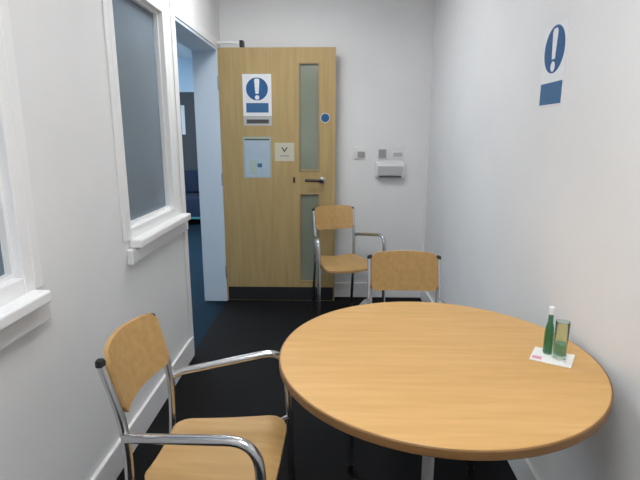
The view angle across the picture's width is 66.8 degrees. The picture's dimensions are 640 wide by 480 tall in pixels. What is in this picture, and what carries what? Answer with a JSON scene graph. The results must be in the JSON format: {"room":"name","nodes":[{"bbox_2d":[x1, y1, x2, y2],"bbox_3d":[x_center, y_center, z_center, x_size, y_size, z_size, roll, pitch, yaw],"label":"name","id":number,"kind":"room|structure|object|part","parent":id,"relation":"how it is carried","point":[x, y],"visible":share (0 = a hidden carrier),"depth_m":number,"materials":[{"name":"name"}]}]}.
{"room":"small meeting room","nodes":[
{"label":"small meeting room","id":0,"kind":"room"},
{"bbox_2d":[0,0,219,479],"bbox_3d":[-0.925,-0.161,1.311,0.180,2.560,5.280,0,12,1],"label":"wall","id":1,"kind":"structure","parent":0,"point":[58,421],"depth_m":1.63,"materials":[{"name":"paint"}]},
{"bbox_2d":[0,0,51,350],"bbox_3d":[-0.846,-0.262,0.867,0.110,1.225,0.980,0,12,1],"label":"window","id":2,"kind":"structure","parent":1,"relation":"in","point":[23,308],"depth_m":1.32,"materials":[{"name":"white paint"}]},
{"bbox_3d":[-0.888,-0.301,0.885,0.006,0.995,0.760,0,12,1],"label":"pane","id":3,"kind":"part","parent":2,"relation":"part of","materials":[{"name":"clear glass"}]},
{"bbox_3d":[-0.870,-0.296,0.886,0.061,1.085,0.850,0,12,1],"label":"frame","id":4,"kind":"part","parent":2,"relation":"part of","materials":[{"name":"white paint"}]},
{"bbox_3d":[-0.843,-0.316,0.881,0.006,1.125,0.930,0,12,1],"label":"architrave","id":5,"kind":"part","parent":2,"relation":"part of","materials":[{"name":"white paint"}]},
{"bbox_3d":[-0.819,0.257,0.971,0.055,0.038,0.905,0,12,1],"label":"sill","id":6,"kind":"part","parent":2,"relation":"part of","materials":[{"name":"white paint"}]},
{"bbox_2d":[90,336,194,479],"bbox_3d":[-0.843,1.091,0.991,0.016,0.128,4.130,0,12,1],"label":"baseboard","id":7,"kind":"structure","parent":1,"relation":"attached to","point":[112,465],"depth_m":2.23,"materials":[{"name":"white paint"}]},
{"bbox_2d":[102,0,190,264],"bbox_3d":[-0.807,-0.574,2.311,0.110,1.225,0.835,0,12,1],"label":"window","id":8,"kind":"structure","parent":1,"relation":"in","point":[136,32],"depth_m":2.29,"materials":[{"name":"white paint"}]},
{"bbox_3d":[-0.851,-0.600,2.265,0.006,0.995,0.585,0,12,1],"label":"pane","id":9,"kind":"part","parent":8,"relation":"part of","materials":[{"name":"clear glass"}]},
{"bbox_3d":[-0.779,-0.060,2.434,0.055,0.038,0.740,0,12,1],"label":"sill","id":10,"kind":"part","parent":8,"relation":"part of","materials":[{"name":"white paint"}]},
{"bbox_2d":[169,1,335,351],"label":"door","id":11,"kind":"structure","parent":1,"relation":"in","point":[257,233],"depth_m":3.78,"materials":[{"name":"brown wood"}]},
{"bbox_3d":[-0.777,-0.378,3.284,0.007,2.030,1.055,0,12,1],"label":"architrave","id":12,"kind":"part","parent":11,"relation":"part of","materials":[{"name":"white paint"}]},
{"bbox_3d":[-0.708,-1.469,3.609,0.240,0.016,0.020,0,12,1],"label":"closer arm","id":13,"kind":"part","parent":11,"relation":"part of","materials":[{"name":"white paint"}]},
{"bbox_2d":[242,74,271,115],"bbox_3d":[-0.475,-1.094,3.666,0.218,0.306,0.003,0,12,1],"label":"door sign","id":14,"kind":"object","parent":11,"relation":"attached to","point":[257,96],"visible":1,"depth_m":3.67,"materials":[{"name":"white plastic"}]},
{"bbox_3d":[-0.475,-1.004,3.684,0.170,0.070,0.001,0,12,1],"label":"text panel","id":15,"kind":"part","parent":14,"relation":"part of","materials":[{"name":"blue plastic"}]},
{"bbox_2d":[243,137,271,177],"bbox_3d":[-0.486,-0.640,3.764,0.218,0.316,0.003,0,12,1],"label":"poster","id":16,"kind":"object","parent":11,"relation":"attached to","point":[256,150],"visible":1,"depth_m":3.76,"materials":[{"name":"grey paper"}]},
{"bbox_2d":[250,160,256,173],"bbox_3d":[-0.519,-0.567,3.780,0.055,0.110,0.001,0,12,1],"label":"picture","id":17,"kind":"object","parent":16,"relation":"attached to","point":[253,163],"depth_m":3.78,"materials":[{"name":"green paper"}]},
{"bbox_2d":[243,116,271,125],"bbox_3d":[-0.475,-0.909,3.706,0.218,0.068,0.003,0,12,1],"label":"strip","id":18,"kind":"object","parent":11,"relation":"attached to","point":[250,120],"visible":1,"depth_m":3.71,"materials":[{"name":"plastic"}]},
{"bbox_3d":[-0.323,0.440,3.994,0.859,0.112,0.003,0,12,1],"label":"kick plate","id":19,"kind":"part","parent":11,"relation":"part of","materials":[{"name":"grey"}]},
{"bbox_2d":[275,143,293,160],"bbox_3d":[-0.274,-0.681,3.750,0.150,0.140,0.003,0,12,1],"label":"notice","id":20,"kind":"object","parent":11,"relation":"attached to","point":[283,151],"visible":1,"depth_m":3.75,"materials":[{"name":"beige paper"}]},
{"bbox_3d":[-0.082,-0.933,3.714,0.168,0.810,0.016,0,12,1],"label":"vision panel","id":21,"kind":"part","parent":11,"relation":"part of","materials":[{"name":"clear glass"}]},
{"bbox_3d":[-0.082,-0.017,3.912,0.168,0.730,0.016,0,12,1],"label":"vision panel","id":22,"kind":"part","parent":11,"relation":"part of","materials":[{"name":"clear glass"}]},
{"bbox_3d":[-0.044,-0.461,3.759,0.141,0.025,0.066,0,12,1],"label":"handle","id":23,"kind":"part","parent":11,"relation":"part of","materials":[{"name":"black"}]},
{"bbox_2d":[320,113,329,122],"bbox_3d":[0.040,-0.928,3.688,0.072,0.072,0.001,0,12,1],"label":"door sign","id":24,"kind":"object","parent":11,"relation":"attached to","point":[325,117],"visible":1,"depth_m":3.69,"materials":[{"name":"blue plastic"}]},
{"bbox_2d":[176,41,191,58],"bbox_3d":[-2.216,-2.042,3.764,2.550,0.080,7.700,0,12,1],"label":"ceiling","id":25,"kind":"structure","parent":0,"point":[183,52],"depth_m":6.96,"materials":[{"name":"white"}]},
{"bbox_2d":[177,59,193,91],"bbox_3d":[-2.022,-1.575,7.851,2.730,2.560,0.100,0,12,1],"label":"wall","id":26,"kind":"structure","parent":0,"point":[185,69],"depth_m":7.59,"materials":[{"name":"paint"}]},
{"bbox_2d":[179,92,197,169],"bbox_3d":[-2.149,-1.344,7.827,1.060,2.000,0.052,0,12,1],"label":"door","id":27,"kind":"structure","parent":26,"relation":"in","point":[187,106],"depth_m":7.72,"materials":[{"name":"grey wood"}]},
{"bbox_3d":[-2.167,-1.902,7.684,0.055,0.450,0.007,0,12,1],"label":"vision panel","id":28,"kind":"part","parent":27,"relation":"part of","materials":[{"name":"glass"}]},
{"bbox_3d":[-2.149,-1.345,7.828,1.060,2.000,0.050,0,12,1],"label":"frame","id":29,"kind":"part","parent":27,"relation":"part of","materials":[{"name":"grey"}]},
{"bbox_2d":[116,219,516,479],"bbox_3d":[-1.335,0.639,3.526,4.355,0.060,9.250,0,12,1],"label":"floor","id":30,"kind":"structure","parent":0,"point":[255,387],"depth_m":2.54,"materials":[{"name":"black carpet"}]},
{"bbox_2d":[184,170,200,218],"bbox_3d":[-1.920,-0.671,7.550,0.840,0.800,0.645,0,12,1],"label":"seat","id":31,"kind":"object","parent":30,"relation":"on","point":[190,176],"visible":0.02,"depth_m":7.65,"materials":[{"name":"blue fabric"}]},
{"bbox_3d":[-1.913,-0.939,7.750,0.840,0.360,0.140,0,12,1],"label":"backrest","id":32,"kind":"part","parent":31,"relation":"part of","materials":[{"name":"blue fabric"}]},
{"bbox_3d":[-1.920,-0.540,7.561,0.840,0.340,0.600,0,12,1],"label":"seat","id":33,"kind":"part","parent":31,"relation":"part of","materials":[{"name":"blue fabric"}]},
{"bbox_2d":[95,313,295,479],"bbox_3d":[-0.325,0.647,1.404,0.465,0.821,0.513,1,12,3],"label":"armchair","id":34,"kind":"object","parent":30,"relation":"on","point":[251,447],"visible":0.99,"depth_m":1.38,"materials":[{"name":"wood"},{"name":"chrome"},{"name":"black plastic"}]},
{"bbox_3d":[-0.516,0.689,1.264,0.079,0.786,0.027,1,12,3],"label":"leg","id":35,"kind":"part","parent":34,"relation":"part of","materials":[{"name":"silver metal"}]},
{"bbox_3d":[-0.516,0.329,1.348,0.082,0.175,0.296,1,12,3],"label":"backrest","id":36,"kind":"part","parent":34,"relation":"part of","materials":[{"name":"beige wood"}]},
{"bbox_3d":[-0.497,0.622,1.571,0.079,0.786,0.027,1,12,3],"label":"leg","id":37,"kind":"part","parent":34,"relation":"part of","materials":[{"name":"silver metal"}]},
{"bbox_3d":[-0.308,0.526,1.166,0.385,0.161,0.030,3,13,16],"label":"armrest","id":38,"kind":"part","parent":34,"relation":"part of","materials":[{"name":"silver metal"}]},
{"bbox_3d":[-0.288,0.627,1.398,0.346,0.050,0.387,1,12,3],"label":"seat","id":39,"kind":"part","parent":34,"relation":"part of","materials":[{"name":"beige wood"}]},
{"bbox_3d":[-0.283,0.439,1.568,0.385,0.161,0.030,-2,12,-9],"label":"armrest","id":40,"kind":"part","parent":34,"relation":"part of","materials":[{"name":"silver metal"}]},
{"bbox_3d":[-0.281,0.604,1.570,0.379,0.018,0.066,-2,12,-10],"label":"seat rail","id":41,"kind":"part","parent":34,"relation":"part of","materials":[{"name":"silver metal"}]},
{"bbox_3d":[-0.098,0.752,1.661,0.037,0.493,0.024,1,12,3],"label":"leg","id":42,"kind":"part","parent":34,"relation":"part of","materials":[{"name":"silver metal"}]},
{"bbox_2d":[311,205,385,316],"bbox_3d":[0.160,0.182,3.556,0.513,0.821,0.465,-4,13,-17],"label":"armchair","id":43,"kind":"object","parent":30,"relation":"on","point":[327,216],"visible":0.93,"depth_m":3.62,"materials":[{"name":"chrome"},{"name":"beech plywood"},{"name":"black plastic"}]},
{"bbox_3d":[-0.045,0.166,3.682,0.027,0.786,0.079,-4,13,-17],"label":"leg","id":44,"kind":"part","parent":43,"relation":"part of","materials":[{"name":"silver metal"}]},
{"bbox_3d":[-0.028,0.036,3.433,0.030,0.161,0.385,-1,12,-5],"label":"armrest","id":45,"kind":"part","parent":43,"relation":"part of","materials":[{"name":"silver metal"}]},
{"bbox_3d":[-0.007,0.393,3.321,0.024,0.493,0.037,-4,13,-17],"label":"leg","id":46,"kind":"part","parent":43,"relation":"part of","materials":[{"name":"silver metal"}]},
{"bbox_3d":[0.102,-0.172,3.667,0.296,0.175,0.082,-4,13,-17],"label":"backrest","id":47,"kind":"part","parent":43,"relation":"part of","materials":[{"name":"beige wood"}]},
{"bbox_3d":[0.171,0.168,3.518,0.387,0.050,0.346,-4,13,-17],"label":"seat","id":48,"kind":"part","parent":43,"relation":"part of","materials":[{"name":"beige wood"}]},
{"bbox_3d":[0.255,0.146,3.775,0.027,0.786,0.079,-4,13,-17],"label":"leg","id":49,"kind":"part","parent":43,"relation":"part of","materials":[{"name":"silver metal"}]},
{"bbox_3d":[0.365,0.009,3.554,0.030,0.161,0.385,-7,14,-29],"label":"armrest","id":50,"kind":"part","parent":43,"relation":"part of","materials":[{"name":"silver metal"}]},
{"bbox_3d":[0.454,0.362,3.462,0.024,0.493,0.037,-4,13,-17],"label":"leg","id":51,"kind":"part","parent":43,"relation":"part of","materials":[{"name":"silver metal"}]},
{"bbox_2d":[347,250,473,476],"bbox_3d":[0.374,0.498,2.095,0.513,0.821,0.465,1,12,2],"label":"armchair","id":52,"kind":"object","parent":30,"relation":"on","point":[397,269],"visible":0.44,"depth_m":2.21,"materials":[{"name":"chrome"},{"name":"beech plywood"},{"name":"black plastic"}]},
{"bbox_3d":[0.123,0.694,1.931,0.024,0.493,0.037,1,12,2],"label":"leg","id":53,"kind":"part","parent":52,"relation":"part of","materials":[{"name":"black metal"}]},
{"bbox_3d":[0.168,0.337,2.040,0.030,0.161,0.385,3,13,15],"label":"armrest","id":54,"kind":"part","parent":52,"relation":"part of","materials":[{"name":"silver metal"}]},
{"bbox_3d":[0.225,0.469,2.282,0.027,0.786,0.079,1,12,2],"label":"leg","id":55,"kind":"part","parent":52,"relation":"part of","materials":[{"name":"silver metal"}]},
{"bbox_3d":[0.383,0.142,2.214,0.296,0.175,0.082,1,12,2],"label":"backrest","id":56,"kind":"part","parent":52,"relation":"part of","materials":[{"name":"beige wood"}]},
{"bbox_3d":[0.540,0.471,2.268,0.027,0.786,0.079,1,12,2],"label":"leg","id":57,"kind":"part","parent":52,"relation":"part of","materials":[{"name":"silver metal"}]},
{"bbox_3d":[0.579,0.341,2.022,0.030,0.161,0.385,-2,12,-10],"label":"armrest","id":58,"kind":"part","parent":52,"relation":"part of","materials":[{"name":"silver metal"}]},
{"bbox_3d":[0.607,0.698,1.910,0.024,0.493,0.037,1,12,2],"label":"leg","id":59,"kind":"part","parent":52,"relation":"part of","materials":[{"name":"black metal"}]},
{"bbox_2d":[279,302,613,479],"bbox_3d":[0.330,0.680,1.480,0.895,0.725,0.895,0,12,1],"label":"round table","id":60,"kind":"object","parent":30,"relation":"on","point":[431,380],"visible":0.98,"depth_m":1.23,"materials":[{"name":"brown wood"}]},
{"bbox_2d":[529,347,574,368],"bbox_3d":[0.657,0.331,1.371,0.107,0.003,0.095,8,14,31],"label":"coaster","id":61,"kind":"object","parent":60,"relation":"on","point":[537,354],"visible":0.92,"depth_m":1.36,"materials":[{"name":"white paper"}]},
{"bbox_2d":[532,355,541,359],"bbox_3d":[0.611,0.330,1.367,0.025,0.001,0.021,7,14,29],"label":"print","id":62,"kind":"object","parent":61,"relation":"on","point":[534,357],"depth_m":1.36,"materials":[{"name":"pink paper"}]},
{"bbox_2d":[542,306,554,354],"bbox_3d":[0.653,0.256,1.378,0.026,0.140,0.026,0,12,1],"label":"glass bottle","id":63,"kind":"object","parent":61,"relation":"on","point":[549,332],"visible":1,"depth_m":1.37,"materials":[{"name":"green glass"}]},
{"bbox_2d":[553,319,570,360],"bbox_3d":[0.671,0.278,1.349,0.037,0.110,0.037,0,12,1],"label":"glass tumbler","id":64,"kind":"object","parent":61,"relation":"on","point":[562,327],"visible":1,"depth_m":1.34,"materials":[{"name":"green"}]},
{"bbox_2d":[218,0,434,281],"bbox_3d":[-0.041,-0.724,3.918,1.805,2.560,0.100,0,12,1],"label":"wall","id":65,"kind":"structure","parent":0,"point":[384,48],"depth_m":3.75,"materials":[{"name":"paint"}]},
{"bbox_2d":[354,147,365,158],"bbox_3d":[0.317,-0.690,3.856,0.098,0.095,0.016,0,12,1],"label":"wall switch","id":66,"kind":"object","parent":65,"relation":"attached to","point":[359,152],"visible":1,"depth_m":3.85,"materials":[{"name":"white plastic"}]},
{"bbox_2d":[334,282,419,297],"bbox_3d":[0.055,0.418,4.103,1.609,0.128,0.016,0,12,1],"label":"baseboard","id":67,"kind":"structure","parent":65,"relation":"attached to","point":[341,289],"depth_m":4.09,"materials":[{"name":"white paint"}]},
{"bbox_2d":[377,146,388,158],"bbox_3d":[0.501,-0.692,3.850,0.096,0.098,0.017,0,12,1],"label":"wall switch","id":68,"kind":"object","parent":65,"relation":"attached to","point":[382,151],"visible":1,"depth_m":3.84,"materials":[{"name":"white plastic"}]},
{"bbox_2d":[375,162,403,177],"bbox_3d":[0.556,-0.555,3.862,0.224,0.123,0.049,0,12,1],"label":"wall control box","id":69,"kind":"object","parent":65,"relation":"attached to","point":[383,169],"visible":1,"depth_m":3.84,"materials":[{"name":"white plastic"}]},
{"bbox_3d":[0.555,-0.549,3.840,0.196,0.070,0.004,0,12,1],"label":"panel","id":70,"kind":"part","parent":69,"relation":"part of","materials":[{"name":"grey plastic"}]},
{"bbox_2d":[391,147,403,158],"bbox_3d":[0.617,-0.692,3.848,0.098,0.098,0.016,0,12,1],"label":"wall switch","id":71,"kind":"object","parent":65,"relation":"attached to","point":[397,152],"visible":1,"depth_m":3.84,"materials":[{"name":"white plastic"}]},
{"bbox_2d":[422,143,428,251],"bbox_3d":[0.850,-0.202,3.945,0.018,1.152,0.020,0,12,1],"label":"trim","id":72,"kind":"structure","parent":65,"relation":"attached to","point":[427,144],"depth_m":3.90,"materials":[{"name":"white paint"}]},
{"bbox_2d":[424,0,639,479],"bbox_3d":[0.841,-0.161,1.314,0.100,2.560,5.380,0,12,1],"label":"wall","id":73,"kind":"structure","parent":0,"point":[531,208],"depth_m":1.69,"materials":[{"name":"paint"}]},
{"bbox_2d":[420,291,540,479],"bbox_3d":[0.781,0.981,1.503,0.016,0.128,5.264,0,12,1],"label":"baseboard","id":74,"kind":"structure","parent":73,"relation":"attached to","point":[522,469],"depth_m":1.89,"materials":[{"name":"white paint"}]},
{"bbox_2d":[539,17,569,106],"bbox_3d":[0.800,-0.599,1.665,0.003,0.268,0.176,0,12,1],"label":"wall sign","id":75,"kind":"object","parent":73,"relation":"attached to","point":[556,36],"visible":1,"depth_m":1.65,"materials":[{"name":"white plastic"}]},
{"bbox_3d":[0.800,-0.509,1.685,0.001,0.073,0.168,0,12,1],"label":"text panel","id":76,"kind":"part","parent":75,"relation":"part of","materials":[{"name":"blue plastic"}]}
]}

